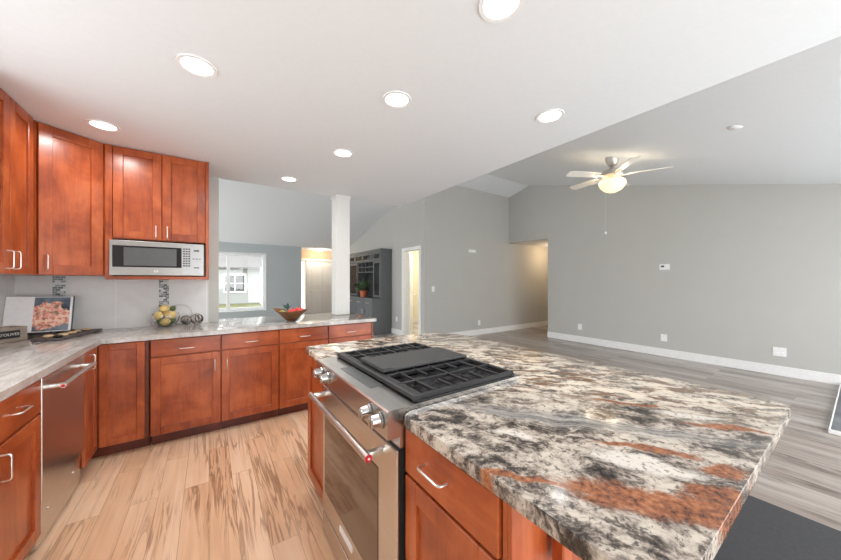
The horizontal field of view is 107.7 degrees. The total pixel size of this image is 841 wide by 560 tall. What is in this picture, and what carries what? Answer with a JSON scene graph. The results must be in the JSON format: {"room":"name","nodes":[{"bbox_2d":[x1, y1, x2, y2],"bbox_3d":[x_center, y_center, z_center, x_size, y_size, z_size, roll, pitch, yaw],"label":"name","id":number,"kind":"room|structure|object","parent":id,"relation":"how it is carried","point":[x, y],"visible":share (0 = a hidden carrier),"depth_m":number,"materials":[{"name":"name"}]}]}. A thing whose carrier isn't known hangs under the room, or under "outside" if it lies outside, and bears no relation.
{"room":"kitchen","nodes":[
{"label":"kitchen","id":0,"kind":"room"},
{"bbox_2d":[208,176,218,321],"bbox_3d":[-2.745,-0.405,2.918,1.380,3.500,0.120,0,0,-35],"label":"wall","id":1,"kind":"structure","parent":0,"point":[213,282],"depth_m":3.23,"materials":[{"name":"grey paint"}]},
{"bbox_2d":[52,276,65,295],"bbox_3d":[-3.071,0.188,2.608,0.074,0.485,0.004,0,0,-35],"label":"trim","id":2,"kind":"structure","parent":1,"relation":"attached to","point":[58,282],"depth_m":2.61,"materials":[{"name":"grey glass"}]},
{"bbox_2d":[15,276,207,329],"bbox_3d":[-2.742,0.178,2.842,1.282,0.506,0.008,0,0,-35],"label":"wall tile","id":3,"kind":"structure","parent":1,"relation":"attached to","point":[100,302],"depth_m":2.81,"materials":[{"name":"white tile"}]},
{"bbox_2d":[105,144,208,279],"bbox_3d":[-2.347,-0.552,2.808,0.680,1.079,0.492,0,0,-35],"label":"upper cabinet","id":4,"kind":"object","parent":1,"relation":"attached to","point":[150,197],"visible":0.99,"depth_m":2.61,"materials":[{"name":"brown wood"}]},
{"bbox_2d":[109,239,204,275],"bbox_3d":[-2.329,-0.189,2.776,0.622,0.286,0.424,0,0,-35],"label":"microwave oven","id":5,"kind":"object","parent":4,"relation":"in","point":[126,257],"visible":1,"depth_m":2.58,"materials":[{"name":"silver metal"}]},
{"bbox_2d":[159,280,168,312],"bbox_3d":[-2.505,0.188,2.998,0.075,0.485,0.004,0,0,-35],"label":"trim","id":6,"kind":"structure","parent":1,"relation":"attached to","point":[163,284],"depth_m":2.99,"materials":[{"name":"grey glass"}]},
{"bbox_2d":[219,242,300,318],"bbox_3d":[-6.071,0.045,8.301,5.420,2.600,0.160,0,0,-35],"label":"wall","id":7,"kind":"structure","parent":0,"point":[283,263],"depth_m":9.36,"materials":[{"name":"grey paint"}]},
{"bbox_2d":[219,252,265,312],"bbox_3d":[-5.895,0.030,8.392,3.012,1.690,0.150,0,0,-35],"label":"window","id":8,"kind":"structure","parent":7,"relation":"attached to","point":[228,254],"depth_m":8.88,"materials":[{"name":"white paint"}]},
{"bbox_2d":[301,250,331,308],"bbox_3d":[-3.960,0.110,11.309,1.470,2.470,0.120,0,0,-35],"label":"wall","id":9,"kind":"structure","parent":0,"point":[305,254],"depth_m":11.26,"materials":[{"name":"beige paint"}]},
{"bbox_2d":[301,259,331,313],"bbox_3d":[-3.847,0.270,11.335,1.245,2.150,0.167,0,0,-35],"label":"door","id":10,"kind":"structure","parent":9,"relation":"in","point":[318,271],"depth_m":11.35,"materials":[{"name":"white paint"}]},
{"bbox_2d":[219,174,527,250],"bbox_3d":[-3.146,-1.794,7.845,9.920,1.412,6.750,0,0,-35],"label":"ceiling","id":11,"kind":"structure","parent":0,"point":[249,213],"depth_m":7.66,"materials":[{"name":"paint"}]},
{"bbox_2d":[350,196,428,333],"bbox_3d":[-1.569,-0.459,9.241,0.120,3.608,6.000,0,0,-35],"label":"wall","id":12,"kind":"structure","parent":0,"point":[406,226],"depth_m":7.57,"materials":[{"name":"grey paint"}]},
{"bbox_2d":[391,328,401,334],"bbox_3d":[-0.601,1.278,7.716,0.016,0.135,0.510,0,0,-35],"label":"baseboard","id":13,"kind":"structure","parent":12,"relation":"attached to","point":[394,331],"depth_m":7.70,"materials":[{"name":"white paint"}]},
{"bbox_2d":[402,246,420,334],"bbox_3d":[-0.234,0.278,7.442,0.426,2.135,1.288,0,0,-10],"label":"door","id":14,"kind":"structure","parent":12,"relation":"in","point":[407,258],"depth_m":7.47,"materials":[{"name":"white paint"}]},
{"bbox_2d":[413,250,418,318],"bbox_3d":[0.578,0.125,9.032,0.100,2.440,2.980,0,0,-35],"label":"wall","id":15,"kind":"structure","parent":0,"point":[415,253],"depth_m":9.97,"materials":[{"name":"beige paint"}]},
{"bbox_2d":[0,0,840,206],"bbox_3d":[-0.275,-1.125,1.219,3.720,0.060,5.520,0,0,-35],"label":"ceiling","id":16,"kind":"structure","parent":0,"point":[297,82],"depth_m":1.61,"materials":[{"name":"paint"}]},
{"bbox_2d":[85,119,120,131],"bbox_3d":[-2.232,-1.091,2.160,0.176,0.006,0.176,0,0,-35],"label":"recessed light","id":17,"kind":"object","parent":16,"relation":"in","point":[99,124],"visible":1,"depth_m":2.16,"materials":[{"name":"white paint"}]},
{"bbox_2d":[175,53,217,77],"bbox_3d":[-1.138,-1.091,1.563,0.176,0.006,0.176,0,0,-35],"label":"recessed light","id":18,"kind":"object","parent":16,"relation":"in","point":[195,65],"visible":1,"depth_m":1.56,"materials":[{"name":"white paint"}]},
{"bbox_2d":[280,176,297,181],"bbox_3d":[-1.412,-1.091,3.296,0.176,0.006,0.176,0,0,-35],"label":"recessed light","id":19,"kind":"object","parent":16,"relation":"in","point":[284,178],"visible":1,"depth_m":3.30,"materials":[{"name":"white paint"}]},
{"bbox_2d":[332,149,352,157],"bbox_3d":[-0.663,-1.091,2.626,0.176,0.006,0.176,0,0,-35],"label":"recessed light","id":20,"kind":"object","parent":16,"relation":"in","point":[344,153],"visible":1,"depth_m":2.63,"materials":[{"name":"white paint"}]},
{"bbox_2d":[382,91,411,108],"bbox_3d":[-0.142,-1.091,1.852,0.176,0.006,0.176,0,0,-35],"label":"recessed light","id":21,"kind":"object","parent":16,"relation":"in","point":[393,99],"visible":1,"depth_m":1.85,"materials":[{"name":"white paint"}]},
{"bbox_2d":[478,0,523,22],"bbox_3d":[0.317,-1.091,1.209,0.176,0.006,0.176,0,0,-35],"label":"recessed light","id":22,"kind":"object","parent":16,"relation":"in","point":[493,11],"visible":1,"depth_m":1.24,"materials":[{"name":"white paint"}]},
{"bbox_2d":[536,109,564,123],"bbox_3d":[0.860,-1.091,2.038,0.176,0.006,0.176,0,0,-35],"label":"recessed light","id":23,"kind":"object","parent":16,"relation":"in","point":[551,115],"visible":1,"depth_m":2.03,"materials":[{"name":"white paint"}]},
{"bbox_2d":[24,322,840,559],"bbox_3d":[-0.160,1.370,5.961,12.500,0.050,13.200,0,0,-35],"label":"floor","id":24,"kind":"structure","parent":0,"point":[246,491],"depth_m":2.04,"materials":[{"name":"brown wood"}]},
{"bbox_2d":[0,379,40,559],"bbox_3d":[-1.979,0.905,1.165,0.642,0.877,0.444,0,0,-35],"label":"base cabinet","id":25,"kind":"object","parent":24,"relation":"on","point":[20,424],"visible":0.96,"depth_m":1.36,"materials":[{"name":"brown wood"}]},
{"bbox_2d":[29,354,96,551],"bbox_3d":[-2.262,0.900,1.633,0.648,0.850,0.624,0,0,-35],"label":"dishwasher","id":26,"kind":"object","parent":24,"relation":"on","point":[62,390],"visible":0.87,"depth_m":1.72,"materials":[{"name":"silver metal"}]},
{"bbox_2d":[80,340,151,468],"bbox_3d":[-2.631,0.905,2.338,0.890,0.877,0.925,0,0,-35],"label":"base cabinet","id":27,"kind":"object","parent":24,"relation":"on","point":[117,388],"visible":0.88,"depth_m":2.35,"materials":[{"name":"brown wood"}]},
{"bbox_2d":[150,334,220,444],"bbox_3d":[-2.128,0.905,2.825,0.475,0.877,0.652,0,0,-35],"label":"base cabinet","id":28,"kind":"object","parent":24,"relation":"on","point":[185,372],"visible":0.97,"depth_m":2.58,"materials":[{"name":"brown wood"}]},
{"bbox_2d":[221,329,278,428],"bbox_3d":[-1.738,0.905,3.094,0.472,0.877,0.652,0,0,-35],"label":"base cabinet","id":29,"kind":"object","parent":24,"relation":"on","point":[249,360],"visible":0.95,"depth_m":2.85,"materials":[{"name":"brown wood"}]},
{"bbox_2d":[277,325,327,415],"bbox_3d":[-1.344,0.905,3.366,0.483,0.877,0.652,0,0,-35],"label":"base cabinet","id":30,"kind":"object","parent":24,"relation":"on","point":[293,358],"visible":0.58,"depth_m":3.08,"materials":[{"name":"brown wood"}]},
{"bbox_2d":[308,355,324,501],"bbox_3d":[-0.289,0.905,2.052,0.800,0.877,0.401,0,0,-35],"label":"base cabinet","id":31,"kind":"object","parent":24,"relation":"on","point":[315,415],"visible":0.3,"depth_m":1.88,"materials":[{"name":"brown wood"}]},
{"bbox_2d":[305,333,790,559],"bbox_3d":[0.269,0.448,1.539,1.161,0.036,1.940,0,0,-35],"label":"countertop","id":32,"kind":"structure","parent":31,"relation":"on","point":[609,462],"depth_m":0.80,"materials":[{"name":"stone"}]},
{"bbox_2d":[328,322,372,343],"bbox_3d":[-0.932,0.905,3.650,0.516,0.877,0.652,0,0,-35],"label":"base cabinet","id":33,"kind":"object","parent":24,"relation":"on","point":[338,333],"visible":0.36,"depth_m":3.40,"materials":[{"name":"brown wood"}]},
{"bbox_2d":[350,248,391,334],"bbox_3d":[-1.607,0.259,8.668,0.584,2.168,2.240,0,0,-35],"label":"tall cabinet","id":34,"kind":"object","parent":24,"relation":"on","point":[376,264],"visible":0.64,"depth_m":7.92,"materials":[{"name":"grey paint"}]},
{"bbox_2d":[350,295,391,299],"bbox_3d":[-1.597,0.453,8.674,0.560,0.035,2.222,0,0,-35],"label":"countertop","id":35,"kind":"structure","parent":34,"relation":"on","point":[352,296],"depth_m":8.09,"materials":[{"name":"grey paint"}]},
{"bbox_2d":[353,277,372,296],"bbox_3d":[-1.588,0.167,8.335,0.642,0.535,0.767,0,0,28],"label":"potted plant","id":36,"kind":"object","parent":35,"relation":"on","point":[363,286],"visible":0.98,"depth_m":8.24,"materials":[{"name":"green plant"}]},
{"bbox_2d":[308,342,519,559],"bbox_3d":[-0.075,0.847,1.470,0.696,0.956,0.787,0,0,-35],"label":"gas range","id":37,"kind":"object","parent":24,"relation":"on","point":[367,394],"visible":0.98,"depth_m":1.26,"materials":[{"name":"silver metal"}]},
{"bbox_2d":[308,385,475,559],"bbox_3d":[-0.078,0.932,1.470,0.690,0.765,0.785,0,0,-35],"label":"oven","id":38,"kind":"object","parent":37,"relation":"in","point":[364,473],"depth_m":1.22,"materials":[{"name":"silver glass"}]},
{"bbox_2d":[350,347,510,401],"bbox_3d":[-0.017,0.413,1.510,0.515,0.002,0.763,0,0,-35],"label":"cooktop","id":39,"kind":"object","parent":37,"relation":"in","point":[464,389],"depth_m":1.28,"materials":[{"name":"black metal"}]},
{"bbox_2d":[405,428,581,559],"bbox_3d":[0.441,0.906,0.964,0.832,0.878,0.624,0,0,-35],"label":"base cabinet","id":40,"kind":"object","parent":24,"relation":"on","point":[450,515],"visible":0.41,"depth_m":0.80,"materials":[{"name":"brown wood"}]},
{"bbox_2d":[713,495,840,559],"bbox_3d":[1.946,1.339,1.189,0.995,0.012,2.150,0,0,-35],"label":"floor mat","id":41,"kind":"object","parent":24,"relation":"on","point":[761,530],"visible":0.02,"depth_m":1.60,"materials":[{"name":"grey fabric"}]},
{"bbox_2d":[828,383,840,435],"bbox_3d":[4.894,1.325,2.722,2.150,0.040,1.450,0,0,-35],"label":"hearth pad","id":42,"kind":"object","parent":24,"relation":"on","point":[834,428],"visible":1,"depth_m":2.92,"materials":[{"name":"stone"}]},
{"bbox_3d":[-1.679,0.905,0.729,0.642,0.877,0.604,0,0,-35],"label":"base cabinet","id":43,"kind":"object","parent":24,"relation":"on","visible":0},
{"bbox_2d":[0,312,376,401],"bbox_3d":[-1.325,0.449,2.202,2.883,0.036,3.130,0,0,-35],"label":"countertop","id":44,"kind":"structure","parent":43,"relation":"on","point":[23,363],"depth_m":2.32,"materials":[{"name":"stone"}]},
{"bbox_2d":[0,326,26,342],"bbox_3d":[-2.970,0.380,2.134,0.146,0.100,0.260,0,0,4],"label":"wooden crate","id":45,"kind":"object","parent":44,"relation":"on","point":[7,333],"visible":1,"depth_m":2.19,"materials":[{"name":"brown wood"}]},
{"bbox_2d":[27,331,55,334],"bbox_3d":[-3.044,0.329,2.462,0.210,0.202,0.192,0,0,-35],"label":"book stand","id":46,"kind":"object","parent":44,"relation":"on","point":[50,332],"visible":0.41,"depth_m":2.41,"materials":[{"name":"metal"}]},
{"bbox_2d":[2,296,74,332],"bbox_3d":[-3.037,0.268,2.454,0.361,0.294,0.095,0,0,-41],"label":"open book","id":47,"kind":"object","parent":46,"relation":"in","point":[45,314],"visible":0.78,"depth_m":2.45,"materials":[{"name":"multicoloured paper"}]},
{"bbox_2d":[31,328,101,341],"bbox_3d":[-2.754,0.421,2.415,0.165,0.018,0.500,0,0,-23],"label":"serving board","id":48,"kind":"object","parent":44,"relation":"on","point":[82,332],"visible":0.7,"depth_m":2.28,"materials":[{"name":"wood"}]},
{"bbox_2d":[43,334,53,337],"bbox_3d":[-2.693,0.400,2.224,0.039,0.025,0.060,0,0,29],"label":"shell","id":49,"kind":"object","parent":48,"relation":"on","point":[48,335],"visible":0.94,"depth_m":2.21,"materials":[{"name":"beige food"}]},
{"bbox_2d":[151,312,179,326],"bbox_3d":[-2.405,0.367,2.900,0.210,0.125,0.210,0,0,-35],"label":"glass bowl","id":50,"kind":"object","parent":44,"relation":"on","point":[161,320],"visible":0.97,"depth_m":2.83,"materials":[{"name":"white"}]},
{"bbox_2d":[180,315,191,324],"bbox_3d":[-2.303,0.382,3.016,0.094,0.094,0.092,0,0,-35],"label":"twine ball","id":51,"kind":"object","parent":44,"relation":"on","point":[182,319],"visible":0.98,"depth_m":3.00,"materials":[{"name":"grey fabric"}]},
{"bbox_2d":[190,314,202,323],"bbox_3d":[-2.217,0.376,3.045,0.105,0.106,0.104,0,0,-35],"label":"twine ball","id":52,"kind":"object","parent":44,"relation":"on","point":[194,316],"visible":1,"depth_m":3.02,"materials":[{"name":"grey fabric"}]},
{"bbox_2d":[273,308,308,320],"bbox_3d":[-1.396,0.362,3.313,0.384,0.135,0.238,0,0,0],"label":"fruit bowl","id":53,"kind":"object","parent":44,"relation":"on","point":[288,316],"visible":0.97,"depth_m":3.26,"materials":[{"name":"red wood"}]},
{"bbox_2d":[283,303,291,311],"bbox_3d":[-1.433,0.312,3.313,0.105,0.146,0.036,0,0,0],"label":"leaf sprig","id":54,"kind":"object","parent":53,"relation":"in","point":[286,306],"visible":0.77,"depth_m":3.31,"materials":[{"name":"green plant"}]},
{"bbox_2d":[331,194,350,314],"bbox_3d":[-1.042,-0.562,4.006,0.200,1.985,0.200,0,0,-35],"label":"column","id":55,"kind":"structure","parent":44,"relation":"on","point":[340,203],"depth_m":3.94,"materials":[{"name":"paint"}]},
{"bbox_2d":[429,185,547,332],"bbox_3d":[2.408,-0.459,8.411,5.490,3.608,0.120,0,0,-35],"label":"wall","id":56,"kind":"structure","parent":0,"point":[470,287],"depth_m":7.68,"materials":[{"name":"grey paint"}]},
{"bbox_2d":[448,321,547,335],"bbox_3d":[2.350,1.278,8.288,5.526,0.135,0.016,0,0,-35],"label":"baseboard","id":57,"kind":"structure","parent":56,"relation":"attached to","point":[543,323],"depth_m":8.12,"materials":[{"name":"white paint"}]},
{"bbox_2d":[512,239,547,246],"bbox_3d":[3.934,-1.065,8.673,2.680,0.080,1.420,0,0,-35],"label":"ceiling","id":58,"kind":"structure","parent":0,"point":[542,243],"depth_m":8.39,"materials":[{"name":"paint"}]},
{"bbox_2d":[486,36,840,185],"bbox_3d":[1.265,-1.651,2.857,8.315,1.698,6.470,0,0,-35],"label":"ceiling","id":59,"kind":"structure","parent":0,"point":[788,109],"depth_m":3.04,"materials":[{"name":"paint"}]},
{"bbox_2d":[566,155,673,233],"bbox_3d":[2.660,-1.173,4.278,1.262,1.055,1.264,0,0,-35],"label":"ceiling fan","id":60,"kind":"object","parent":59,"relation":"hanging from","point":[612,181],"visible":1,"depth_m":4.17,"materials":[{"name":"silver metal"}]},
{"bbox_2d":[728,125,742,129],"bbox_3d":[2.796,-1.362,2.728,0.099,0.033,0.096,0,0,-28],"label":"smoke detector","id":61,"kind":"object","parent":59,"relation":"attached to","point":[736,127],"visible":1,"depth_m":2.71,"materials":[{"name":"white plastic"}]},
{"bbox_2d":[509,184,840,374],"bbox_3d":[4.460,-0.537,5.441,0.120,3.765,7.100,0,0,-35],"label":"wall","id":62,"kind":"structure","parent":0,"point":[754,270],"depth_m":5.11,"materials":[{"name":"grey paint"}]},
{"bbox_2d":[661,334,666,341],"bbox_3d":[4.349,1.015,5.486,0.012,0.125,0.095,0,0,-35],"label":"wall outlet","id":63,"kind":"object","parent":62,"relation":"attached to","point":[663,336],"visible":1,"depth_m":5.48,"materials":[{"name":"white plastic"}]},
{"bbox_2d":[660,264,669,269],"bbox_3d":[4.355,-0.250,5.478,0.012,0.100,0.150,0,0,-35],"label":"thermostat","id":64,"kind":"object","parent":62,"relation":"attached to","point":[662,266],"visible":1,"depth_m":5.47,"materials":[{"name":"white plastic"}]},
{"bbox_2d":[548,332,840,384],"bbox_3d":[4.735,1.278,4.923,0.016,0.135,5.935,0,0,-35],"label":"baseboard","id":65,"kind":"structure","parent":62,"relation":"attached to","point":[829,378],"depth_m":4.92,"materials":[{"name":"white paint"}]},
{"bbox_2d":[773,347,786,356],"bbox_3d":[5.115,1.010,4.374,0.012,0.125,0.130,0,0,-35],"label":"wall outlet","id":66,"kind":"object","parent":62,"relation":"attached to","point":[777,351],"visible":1,"depth_m":4.37,"materials":[{"name":"white plastic"}]},
{"bbox_3d":[-1.802,0.125,0.228,0.120,2.440,5.620,0,0,-35],"label":"wall","id":67,"kind":"structure","parent":0,"visible":0},
{"bbox_2d":[0,275,14,326],"bbox_3d":[-2.859,0.178,1.874,0.008,0.506,1.470,0,0,-35],"label":"wall tile","id":68,"kind":"structure","parent":67,"relation":"attached to","point":[7,283],"depth_m":2.35,"materials":[{"name":"white tile"}]},
{"bbox_2d":[0,88,32,274],"bbox_3d":[-2.532,-0.568,1.716,0.357,1.049,0.699,0,0,-35],"label":"upper cabinet","id":69,"kind":"object","parent":67,"relation":"attached to","point":[16,125],"visible":1,"depth_m":1.87,"materials":[{"name":"brown wood"}]},
{"bbox_2d":[0,120,104,275],"bbox_3d":[-2.821,-0.568,2.362,0.604,1.049,0.684,0,0,-35],"label":"upper cabinet","id":70,"kind":"object","parent":67,"relation":"attached to","point":[68,168],"visible":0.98,"depth_m":2.25,"materials":[{"name":"brown wood"}]},
{"label":"outside","id":71,"kind":"structure","parent":0,"visible":0},
{"bbox_2d":[219,303,261,307],"bbox_3d":[-26.040,1.670,37.798,80.000,0.050,68.200,0,0,-35],"label":"ground","id":72,"kind":"structure","parent":71,"point":[239,305],"depth_m":20.61,"materials":[{"name":"green plant"}]},
{"bbox_2d":[219,255,261,303],"bbox_3d":[-16.481,-0.505,23.922,19.000,4.300,9.300,0,0,-35],"label":"neighbor house","id":73,"kind":"structure","parent":72,"relation":"on","point":[245,271],"depth_m":22.50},
{"bbox_3d":[-2.433,0.322,2.849,0.068,0.082,0.067,21,-12,-33],"label":"lemon","id":74,"kind":"object","parent":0,"visible":0},
{"bbox_2d":[159,305,169,311],"bbox_3d":[-2.414,0.258,2.893,0.068,0.067,0.068,0,0,-12],"label":"lemon","id":75,"kind":"object","parent":74,"relation":"on","point":[163,308],"visible":1,"depth_m":2.87,"materials":[{"name":"yellow food"}]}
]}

